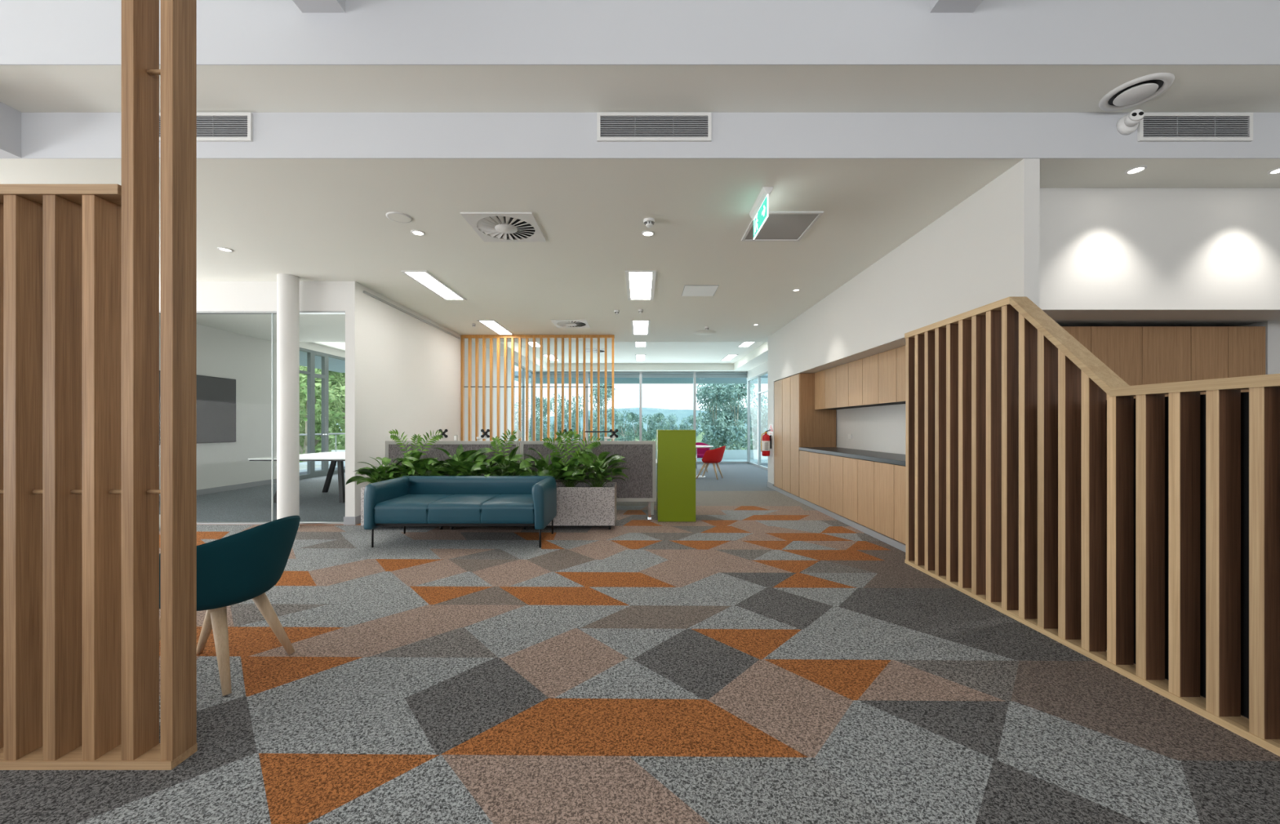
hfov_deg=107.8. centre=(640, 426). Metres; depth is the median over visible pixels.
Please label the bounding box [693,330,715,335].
ceiling vent
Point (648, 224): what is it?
smoke detector
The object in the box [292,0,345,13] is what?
ceiling beam
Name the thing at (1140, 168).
recessed light
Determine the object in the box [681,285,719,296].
access panel
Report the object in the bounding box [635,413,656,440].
tree
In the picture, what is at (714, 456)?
tub chair
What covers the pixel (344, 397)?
tree
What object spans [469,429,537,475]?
peace lily
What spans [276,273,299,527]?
round column
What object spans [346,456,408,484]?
peace lily
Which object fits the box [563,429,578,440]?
monitor arm
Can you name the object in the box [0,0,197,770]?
screen
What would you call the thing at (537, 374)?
roller blind
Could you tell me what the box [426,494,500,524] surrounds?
seat cushion
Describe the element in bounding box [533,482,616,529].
planter box
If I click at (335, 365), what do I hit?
roof eave
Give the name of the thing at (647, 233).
recessed light
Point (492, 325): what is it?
recessed light
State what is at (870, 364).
upper cabinet
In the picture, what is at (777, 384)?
tall cabinet
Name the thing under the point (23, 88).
ceiling
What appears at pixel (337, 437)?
tree
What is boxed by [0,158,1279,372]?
ceiling
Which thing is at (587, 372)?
window
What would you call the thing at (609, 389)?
tree
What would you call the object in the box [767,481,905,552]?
baseboard
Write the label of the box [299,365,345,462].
tree
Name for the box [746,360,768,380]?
wall
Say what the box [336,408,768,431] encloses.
hills
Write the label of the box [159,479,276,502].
baseboard
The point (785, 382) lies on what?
tall cabinet
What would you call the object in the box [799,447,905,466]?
benchtop
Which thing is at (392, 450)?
screen
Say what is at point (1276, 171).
recessed light
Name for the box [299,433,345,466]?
rail
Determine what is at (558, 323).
ceiling vent
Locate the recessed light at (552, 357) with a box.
[542,354,559,360]
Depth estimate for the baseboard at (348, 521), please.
5.77 m
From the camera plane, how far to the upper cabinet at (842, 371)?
6.55 m
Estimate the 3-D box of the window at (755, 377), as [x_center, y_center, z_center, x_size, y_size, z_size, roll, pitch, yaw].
[3.560,-0.155,14.680,0.080,2.750,1.360,0,0,0]
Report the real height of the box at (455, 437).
0.365 m
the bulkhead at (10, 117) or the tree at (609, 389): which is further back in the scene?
the tree at (609, 389)
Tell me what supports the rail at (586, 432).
on the desk
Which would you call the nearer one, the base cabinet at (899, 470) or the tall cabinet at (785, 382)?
the base cabinet at (899, 470)
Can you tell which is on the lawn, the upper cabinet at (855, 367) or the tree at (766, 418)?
the tree at (766, 418)
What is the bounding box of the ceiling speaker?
[386,211,412,222]
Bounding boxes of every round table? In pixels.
[159,515,160,530]
[695,445,713,478]
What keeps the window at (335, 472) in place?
in the wall at (246, 360)
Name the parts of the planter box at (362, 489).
plate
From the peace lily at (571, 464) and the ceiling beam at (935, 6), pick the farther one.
the peace lily at (571, 464)
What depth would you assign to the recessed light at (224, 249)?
4.73 m
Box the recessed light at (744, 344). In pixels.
[737,342,755,347]
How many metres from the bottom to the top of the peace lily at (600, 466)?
0.501 m
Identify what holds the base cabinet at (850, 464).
on the floor
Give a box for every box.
[360,486,443,529]
[449,526,526,529]
[453,435,457,440]
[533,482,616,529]
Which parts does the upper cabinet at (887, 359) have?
door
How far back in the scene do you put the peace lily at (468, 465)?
5.57 m
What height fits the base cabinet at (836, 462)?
0.767 m
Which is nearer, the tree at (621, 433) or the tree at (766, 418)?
the tree at (766, 418)
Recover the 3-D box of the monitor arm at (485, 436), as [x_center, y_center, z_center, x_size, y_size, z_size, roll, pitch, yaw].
[-2.524,0.272,7.491,0.231,0.456,0.118,0,0,0]
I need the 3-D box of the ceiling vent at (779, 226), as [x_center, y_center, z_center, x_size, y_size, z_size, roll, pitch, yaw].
[1.250,-1.793,4.200,0.560,0.014,0.600,0,0,0]
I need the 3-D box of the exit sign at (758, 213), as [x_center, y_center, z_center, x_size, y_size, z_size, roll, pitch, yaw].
[0.958,-1.690,3.725,0.082,0.220,0.450,0,0,0]
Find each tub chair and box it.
[159,515,300,696]
[695,442,710,472]
[696,445,725,479]
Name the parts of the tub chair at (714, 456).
leg, leg, leg, leg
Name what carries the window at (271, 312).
in the wall header
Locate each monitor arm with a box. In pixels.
[435,429,448,440]
[476,429,489,440]
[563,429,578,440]
[604,429,618,440]
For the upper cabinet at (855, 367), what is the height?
0.596 m
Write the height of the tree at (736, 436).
7.811 m
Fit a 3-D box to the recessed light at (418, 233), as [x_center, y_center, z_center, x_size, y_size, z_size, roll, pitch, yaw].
[-2.066,-1.796,4.330,0.122,0.008,0.122,0,0,0]
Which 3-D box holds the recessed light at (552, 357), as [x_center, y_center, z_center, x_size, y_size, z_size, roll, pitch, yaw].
[-2.620,-2.019,13.750,0.300,0.012,1.220,0,0,0]
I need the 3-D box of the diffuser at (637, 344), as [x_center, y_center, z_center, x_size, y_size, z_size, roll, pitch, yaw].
[0.000,-2.022,11.250,0.235,0.005,1.160,0,0,0]
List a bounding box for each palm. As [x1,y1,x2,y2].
[388,429,443,459]
[490,429,516,473]
[542,429,601,487]
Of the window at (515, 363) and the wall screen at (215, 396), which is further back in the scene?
the window at (515, 363)
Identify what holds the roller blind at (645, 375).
attached to the window at (641, 372)
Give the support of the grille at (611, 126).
attached to the bulkhead at (43, 135)
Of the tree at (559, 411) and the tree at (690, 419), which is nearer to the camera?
the tree at (559, 411)
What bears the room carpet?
on the floor
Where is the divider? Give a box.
[460,334,614,440]
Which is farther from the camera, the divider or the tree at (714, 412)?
the tree at (714, 412)
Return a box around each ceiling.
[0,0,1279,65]
[0,65,1279,112]
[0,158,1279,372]
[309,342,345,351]
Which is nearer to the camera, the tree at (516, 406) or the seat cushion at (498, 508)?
the seat cushion at (498, 508)
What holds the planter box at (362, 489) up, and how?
on the floor
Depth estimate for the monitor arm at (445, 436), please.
7.44 m
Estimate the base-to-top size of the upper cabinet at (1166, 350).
2.060 m
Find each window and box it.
[159,311,273,524]
[270,311,345,524]
[299,347,312,479]
[312,351,327,477]
[327,354,345,474]
[514,362,524,440]
[524,367,533,440]
[585,372,586,438]
[586,372,640,440]
[640,372,694,440]
[694,372,747,463]
[747,375,758,466]
[758,371,768,471]
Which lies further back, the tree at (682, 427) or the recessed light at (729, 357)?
the tree at (682, 427)
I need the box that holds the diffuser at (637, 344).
[635,342,645,346]
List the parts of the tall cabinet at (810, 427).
door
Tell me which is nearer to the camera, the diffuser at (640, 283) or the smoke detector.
the smoke detector
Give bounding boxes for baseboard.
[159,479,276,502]
[343,515,360,525]
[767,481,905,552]
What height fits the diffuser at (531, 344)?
0.005 m
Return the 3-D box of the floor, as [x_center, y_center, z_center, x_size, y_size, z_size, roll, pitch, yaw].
[-1.400,1.220,5.859,15.200,0.001,19.281,0,0,0]
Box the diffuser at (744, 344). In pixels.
[739,342,754,346]
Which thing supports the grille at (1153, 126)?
attached to the bulkhead at (43, 135)
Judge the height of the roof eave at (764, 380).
0.150 m
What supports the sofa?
on the floor
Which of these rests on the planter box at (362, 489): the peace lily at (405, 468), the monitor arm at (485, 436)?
the peace lily at (405, 468)
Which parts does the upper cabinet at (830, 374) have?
door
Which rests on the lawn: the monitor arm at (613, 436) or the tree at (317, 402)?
the tree at (317, 402)
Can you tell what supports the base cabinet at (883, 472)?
on the floor
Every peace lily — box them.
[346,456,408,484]
[377,449,435,482]
[395,457,448,476]
[427,444,493,475]
[445,453,512,478]
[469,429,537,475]
[502,448,575,479]
[535,455,596,487]
[564,448,628,487]
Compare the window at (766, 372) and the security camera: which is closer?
the security camera
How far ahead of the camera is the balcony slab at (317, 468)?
13.71 m
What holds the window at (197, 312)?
in the wall header
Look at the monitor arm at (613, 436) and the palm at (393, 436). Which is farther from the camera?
the monitor arm at (613, 436)
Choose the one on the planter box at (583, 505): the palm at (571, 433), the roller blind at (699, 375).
the palm at (571, 433)
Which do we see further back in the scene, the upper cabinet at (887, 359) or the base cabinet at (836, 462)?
the base cabinet at (836, 462)
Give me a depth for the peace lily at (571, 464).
5.65 m
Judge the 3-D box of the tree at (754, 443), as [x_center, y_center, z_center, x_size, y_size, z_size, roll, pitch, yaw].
[11.207,0.141,44.043,3.128,7.029,3.929,0,0,-18]
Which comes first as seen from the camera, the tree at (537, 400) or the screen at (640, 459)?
the screen at (640, 459)
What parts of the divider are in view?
rail, rod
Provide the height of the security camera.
0.124 m
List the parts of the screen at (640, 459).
fabric panel, leg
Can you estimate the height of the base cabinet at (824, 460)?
0.767 m
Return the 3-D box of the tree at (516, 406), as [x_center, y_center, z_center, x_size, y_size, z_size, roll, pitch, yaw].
[-10.479,0.491,39.944,2.844,6.321,3.572,0,0,-11]
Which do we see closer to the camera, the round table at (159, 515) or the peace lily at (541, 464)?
the round table at (159, 515)
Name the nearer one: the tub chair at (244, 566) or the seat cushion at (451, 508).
the tub chair at (244, 566)
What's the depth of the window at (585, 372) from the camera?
15.36 m
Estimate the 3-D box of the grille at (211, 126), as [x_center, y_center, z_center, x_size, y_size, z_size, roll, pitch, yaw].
[-2.980,-2.002,3.120,0.760,0.188,0.016,0,0,0]
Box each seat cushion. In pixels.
[373,494,453,524]
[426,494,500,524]
[480,494,534,524]
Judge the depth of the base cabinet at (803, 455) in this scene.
7.34 m
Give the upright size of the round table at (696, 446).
0.740 m
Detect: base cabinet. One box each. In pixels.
[656,430,696,521]
[799,450,808,501]
[808,452,820,506]
[818,453,831,511]
[830,455,843,516]
[843,457,857,523]
[857,459,874,530]
[874,462,896,539]
[893,465,905,544]
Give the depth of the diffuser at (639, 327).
8.49 m
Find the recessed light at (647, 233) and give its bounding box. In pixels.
[641,230,654,236]
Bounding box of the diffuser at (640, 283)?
[629,272,652,299]
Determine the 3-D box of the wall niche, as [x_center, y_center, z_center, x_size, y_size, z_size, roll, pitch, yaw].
[2.965,0.150,6.750,0.570,2.140,4.900,0,0,0]
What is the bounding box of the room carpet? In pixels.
[159,471,345,522]
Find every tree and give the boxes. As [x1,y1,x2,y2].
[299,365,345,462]
[299,368,337,434]
[299,372,345,454]
[300,377,345,453]
[515,397,530,440]
[528,396,551,440]
[550,392,573,440]
[564,395,595,440]
[588,383,619,440]
[613,409,635,440]
[624,412,646,440]
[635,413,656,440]
[651,412,670,439]
[666,413,686,430]
[678,414,701,436]
[696,383,741,449]
[701,401,720,449]
[706,386,746,449]
[715,383,764,449]
[743,391,768,449]
[764,413,768,426]
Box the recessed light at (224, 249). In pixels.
[217,247,233,252]
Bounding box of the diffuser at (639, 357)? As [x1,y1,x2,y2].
[636,355,644,360]
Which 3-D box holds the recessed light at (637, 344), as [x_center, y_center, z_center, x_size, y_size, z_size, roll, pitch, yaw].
[0.000,-2.019,11.250,0.300,0.012,1.220,0,0,0]
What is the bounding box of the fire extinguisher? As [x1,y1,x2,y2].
[760,430,771,456]
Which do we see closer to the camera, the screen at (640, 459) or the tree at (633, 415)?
the screen at (640, 459)
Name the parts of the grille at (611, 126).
blade, blade, blade, blade, blade, blade, blade, blade, blade, blade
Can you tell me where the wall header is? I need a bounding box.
[159,281,359,516]
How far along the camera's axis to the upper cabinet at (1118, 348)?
3.90 m
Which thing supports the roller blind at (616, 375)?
attached to the window at (587, 372)
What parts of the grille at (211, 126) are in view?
blade, blade, blade, blade, blade, blade, blade, blade, blade, blade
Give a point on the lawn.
(699, 439)
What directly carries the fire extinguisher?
attached to the wall at (985, 250)
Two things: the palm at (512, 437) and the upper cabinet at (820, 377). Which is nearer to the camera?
the palm at (512, 437)
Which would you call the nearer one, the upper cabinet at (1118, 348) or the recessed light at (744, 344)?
the upper cabinet at (1118, 348)
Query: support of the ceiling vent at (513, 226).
in the ceiling at (309, 220)
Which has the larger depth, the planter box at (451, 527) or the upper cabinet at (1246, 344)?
the planter box at (451, 527)
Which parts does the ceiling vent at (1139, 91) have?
plate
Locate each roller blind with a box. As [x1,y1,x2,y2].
[535,372,582,377]
[588,372,639,377]
[642,372,693,377]
[696,372,747,377]
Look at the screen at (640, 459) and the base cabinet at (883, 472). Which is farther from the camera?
the screen at (640, 459)
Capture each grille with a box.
[159,112,253,142]
[596,112,711,142]
[1137,112,1253,142]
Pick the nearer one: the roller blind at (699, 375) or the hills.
the roller blind at (699, 375)
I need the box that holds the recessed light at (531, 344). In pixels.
[524,342,543,347]
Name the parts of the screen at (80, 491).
rail, rail, post, post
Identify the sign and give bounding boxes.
[749,186,773,239]
[768,424,773,439]
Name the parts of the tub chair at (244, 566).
leg, leg, leg, leg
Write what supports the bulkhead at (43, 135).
attached to the ceiling at (309, 220)
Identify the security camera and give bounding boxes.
[1115,109,1144,135]
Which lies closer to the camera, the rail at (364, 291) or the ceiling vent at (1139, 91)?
the ceiling vent at (1139, 91)
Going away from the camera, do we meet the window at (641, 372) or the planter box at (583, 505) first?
the planter box at (583, 505)
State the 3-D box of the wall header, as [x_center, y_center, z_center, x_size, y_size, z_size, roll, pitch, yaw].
[-6.270,-0.290,5.830,5.460,3.020,0.100,0,0,0]
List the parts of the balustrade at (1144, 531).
rail, sloping rail, rail, backing panel, rail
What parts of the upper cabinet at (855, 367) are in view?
door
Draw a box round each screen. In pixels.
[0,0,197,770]
[159,370,235,444]
[385,440,519,475]
[520,440,656,521]
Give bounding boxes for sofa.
[364,475,556,548]
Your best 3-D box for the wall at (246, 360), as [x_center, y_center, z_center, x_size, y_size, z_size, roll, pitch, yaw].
[-7.850,-0.380,9.390,0.100,3.200,7.020,0,0,0]
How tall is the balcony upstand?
0.350 m
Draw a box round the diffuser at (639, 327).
[633,321,648,334]
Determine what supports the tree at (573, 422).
on the lawn
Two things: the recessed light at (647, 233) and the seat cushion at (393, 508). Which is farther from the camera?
the seat cushion at (393, 508)
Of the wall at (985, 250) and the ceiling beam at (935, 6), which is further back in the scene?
the wall at (985, 250)
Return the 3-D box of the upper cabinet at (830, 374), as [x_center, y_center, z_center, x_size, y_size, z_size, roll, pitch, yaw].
[3.006,-0.568,6.955,0.359,0.596,0.408,0,0,0]
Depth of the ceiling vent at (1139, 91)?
2.91 m
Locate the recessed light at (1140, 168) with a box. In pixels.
[1124,165,1146,174]
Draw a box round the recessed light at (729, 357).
[720,354,737,360]
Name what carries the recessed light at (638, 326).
in the ceiling at (309, 220)
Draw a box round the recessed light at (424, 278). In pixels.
[400,271,466,300]
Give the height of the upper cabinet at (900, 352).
0.596 m
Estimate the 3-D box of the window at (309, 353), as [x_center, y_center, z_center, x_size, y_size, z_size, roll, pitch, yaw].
[-7.850,-0.295,10.825,0.080,3.030,0.550,0,0,0]
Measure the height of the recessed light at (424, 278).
0.012 m
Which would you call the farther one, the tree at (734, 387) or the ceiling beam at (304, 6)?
the tree at (734, 387)
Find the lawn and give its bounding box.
[319,431,768,453]
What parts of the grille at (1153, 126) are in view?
blade, blade, blade, blade, blade, blade, blade, blade, blade, blade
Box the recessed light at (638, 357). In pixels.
[635,354,645,360]
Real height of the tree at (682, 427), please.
6.168 m
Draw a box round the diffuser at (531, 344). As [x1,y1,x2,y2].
[528,342,539,346]
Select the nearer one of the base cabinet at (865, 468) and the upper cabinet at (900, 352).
the upper cabinet at (900, 352)
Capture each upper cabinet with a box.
[814,369,841,409]
[825,366,851,408]
[835,363,871,408]
[848,358,889,406]
[862,353,899,405]
[878,348,905,404]
[896,345,905,402]
[1061,326,1090,351]
[1090,326,1142,399]
[1142,326,1191,396]
[1191,326,1227,395]
[1227,326,1265,392]
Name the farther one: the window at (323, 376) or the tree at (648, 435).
the tree at (648, 435)
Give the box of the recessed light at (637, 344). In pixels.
[634,342,646,347]
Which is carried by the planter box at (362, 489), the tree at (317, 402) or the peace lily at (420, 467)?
the peace lily at (420, 467)
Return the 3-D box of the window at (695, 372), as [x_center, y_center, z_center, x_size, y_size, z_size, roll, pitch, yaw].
[2.670,-0.290,15.400,1.780,3.020,0.080,0,0,0]
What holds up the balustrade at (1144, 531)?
on the floor
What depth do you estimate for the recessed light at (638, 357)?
13.57 m
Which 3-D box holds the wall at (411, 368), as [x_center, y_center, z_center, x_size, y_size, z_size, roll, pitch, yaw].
[-3.590,-0.290,9.390,0.100,3.020,7.020,0,0,0]
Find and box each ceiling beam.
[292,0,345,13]
[929,0,982,13]
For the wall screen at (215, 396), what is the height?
1.200 m
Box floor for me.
[0,463,1279,823]
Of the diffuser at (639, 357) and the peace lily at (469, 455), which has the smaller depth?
the peace lily at (469, 455)
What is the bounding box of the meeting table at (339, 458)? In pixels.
[248,452,345,502]
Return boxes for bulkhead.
[0,102,21,158]
[21,112,1279,158]
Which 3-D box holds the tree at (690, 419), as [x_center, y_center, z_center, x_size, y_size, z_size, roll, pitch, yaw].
[9.810,0.603,95.112,5.124,6.042,4.353,0,0,3]
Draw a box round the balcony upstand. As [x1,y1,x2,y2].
[331,449,768,459]
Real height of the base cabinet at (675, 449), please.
1.170 m
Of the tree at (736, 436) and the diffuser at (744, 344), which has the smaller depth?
the diffuser at (744, 344)
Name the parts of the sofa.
leg, under frame, leg, leg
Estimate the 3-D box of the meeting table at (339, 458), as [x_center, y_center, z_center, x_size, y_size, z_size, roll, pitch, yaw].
[-4.915,0.850,7.825,1.930,0.740,1.750,0,0,0]
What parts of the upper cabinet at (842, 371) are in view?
door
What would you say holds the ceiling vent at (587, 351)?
in the ceiling at (309, 220)
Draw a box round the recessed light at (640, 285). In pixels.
[625,271,656,300]
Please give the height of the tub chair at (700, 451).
0.772 m
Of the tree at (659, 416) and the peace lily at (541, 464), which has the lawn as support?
the tree at (659, 416)
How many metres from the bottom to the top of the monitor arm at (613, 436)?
0.456 m
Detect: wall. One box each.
[159,315,345,495]
[360,284,511,515]
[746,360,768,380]
[768,158,1039,488]
[1040,187,1279,326]
[1239,321,1279,374]
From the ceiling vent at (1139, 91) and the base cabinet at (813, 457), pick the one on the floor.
the base cabinet at (813, 457)
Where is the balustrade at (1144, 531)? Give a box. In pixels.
[904,297,1279,756]
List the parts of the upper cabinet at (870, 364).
door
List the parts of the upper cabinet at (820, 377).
door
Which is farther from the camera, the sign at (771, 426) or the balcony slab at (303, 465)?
the balcony slab at (303, 465)
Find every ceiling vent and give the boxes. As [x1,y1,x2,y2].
[460,212,546,241]
[551,320,590,328]
[585,349,604,353]
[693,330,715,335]
[741,211,823,241]
[1098,72,1174,111]
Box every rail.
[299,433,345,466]
[363,290,460,338]
[584,431,614,440]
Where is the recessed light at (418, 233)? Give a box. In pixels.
[410,230,425,235]
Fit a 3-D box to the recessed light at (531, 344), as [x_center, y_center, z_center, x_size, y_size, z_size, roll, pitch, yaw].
[-2.620,-2.019,11.250,0.300,0.012,1.220,0,0,0]
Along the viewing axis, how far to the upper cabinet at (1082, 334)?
3.90 m
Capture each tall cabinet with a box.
[773,378,783,489]
[782,376,791,493]
[790,373,835,497]
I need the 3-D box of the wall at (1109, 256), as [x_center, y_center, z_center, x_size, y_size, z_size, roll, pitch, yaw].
[4.440,-1.340,3.910,3.520,0.920,0.780,0,0,0]
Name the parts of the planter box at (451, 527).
plate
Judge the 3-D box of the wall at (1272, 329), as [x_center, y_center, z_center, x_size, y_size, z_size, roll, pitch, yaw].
[4.440,0.170,4.095,3.520,2.100,0.390,0,0,0]
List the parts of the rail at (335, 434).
handrail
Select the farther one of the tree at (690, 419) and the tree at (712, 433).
the tree at (690, 419)
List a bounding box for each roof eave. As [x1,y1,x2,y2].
[299,351,345,373]
[515,371,768,383]
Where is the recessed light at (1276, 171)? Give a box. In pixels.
[1266,167,1279,174]
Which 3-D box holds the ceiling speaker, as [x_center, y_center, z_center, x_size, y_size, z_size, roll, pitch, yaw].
[-2.075,-1.796,4.010,0.200,0.009,0.200,0,0,0]
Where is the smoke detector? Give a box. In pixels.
[643,217,654,227]
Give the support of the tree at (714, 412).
on the lawn
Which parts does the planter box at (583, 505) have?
plate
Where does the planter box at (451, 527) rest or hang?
on the floor
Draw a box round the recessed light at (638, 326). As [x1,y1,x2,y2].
[631,320,649,334]
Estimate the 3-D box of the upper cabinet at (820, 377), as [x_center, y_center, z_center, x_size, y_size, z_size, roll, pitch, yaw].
[3.006,-0.568,7.370,0.359,0.596,0.418,0,0,0]
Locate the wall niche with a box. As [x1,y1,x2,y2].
[806,340,905,454]
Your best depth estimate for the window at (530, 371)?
15.31 m
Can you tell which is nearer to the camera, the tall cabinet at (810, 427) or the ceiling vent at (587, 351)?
the tall cabinet at (810, 427)
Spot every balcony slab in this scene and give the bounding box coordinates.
[299,459,768,470]
[299,465,345,472]
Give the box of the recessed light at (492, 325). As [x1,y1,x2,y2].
[476,320,514,334]
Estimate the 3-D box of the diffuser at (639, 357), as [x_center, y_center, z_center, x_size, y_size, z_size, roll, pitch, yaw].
[0.000,-2.022,13.750,0.235,0.005,1.160,0,0,0]

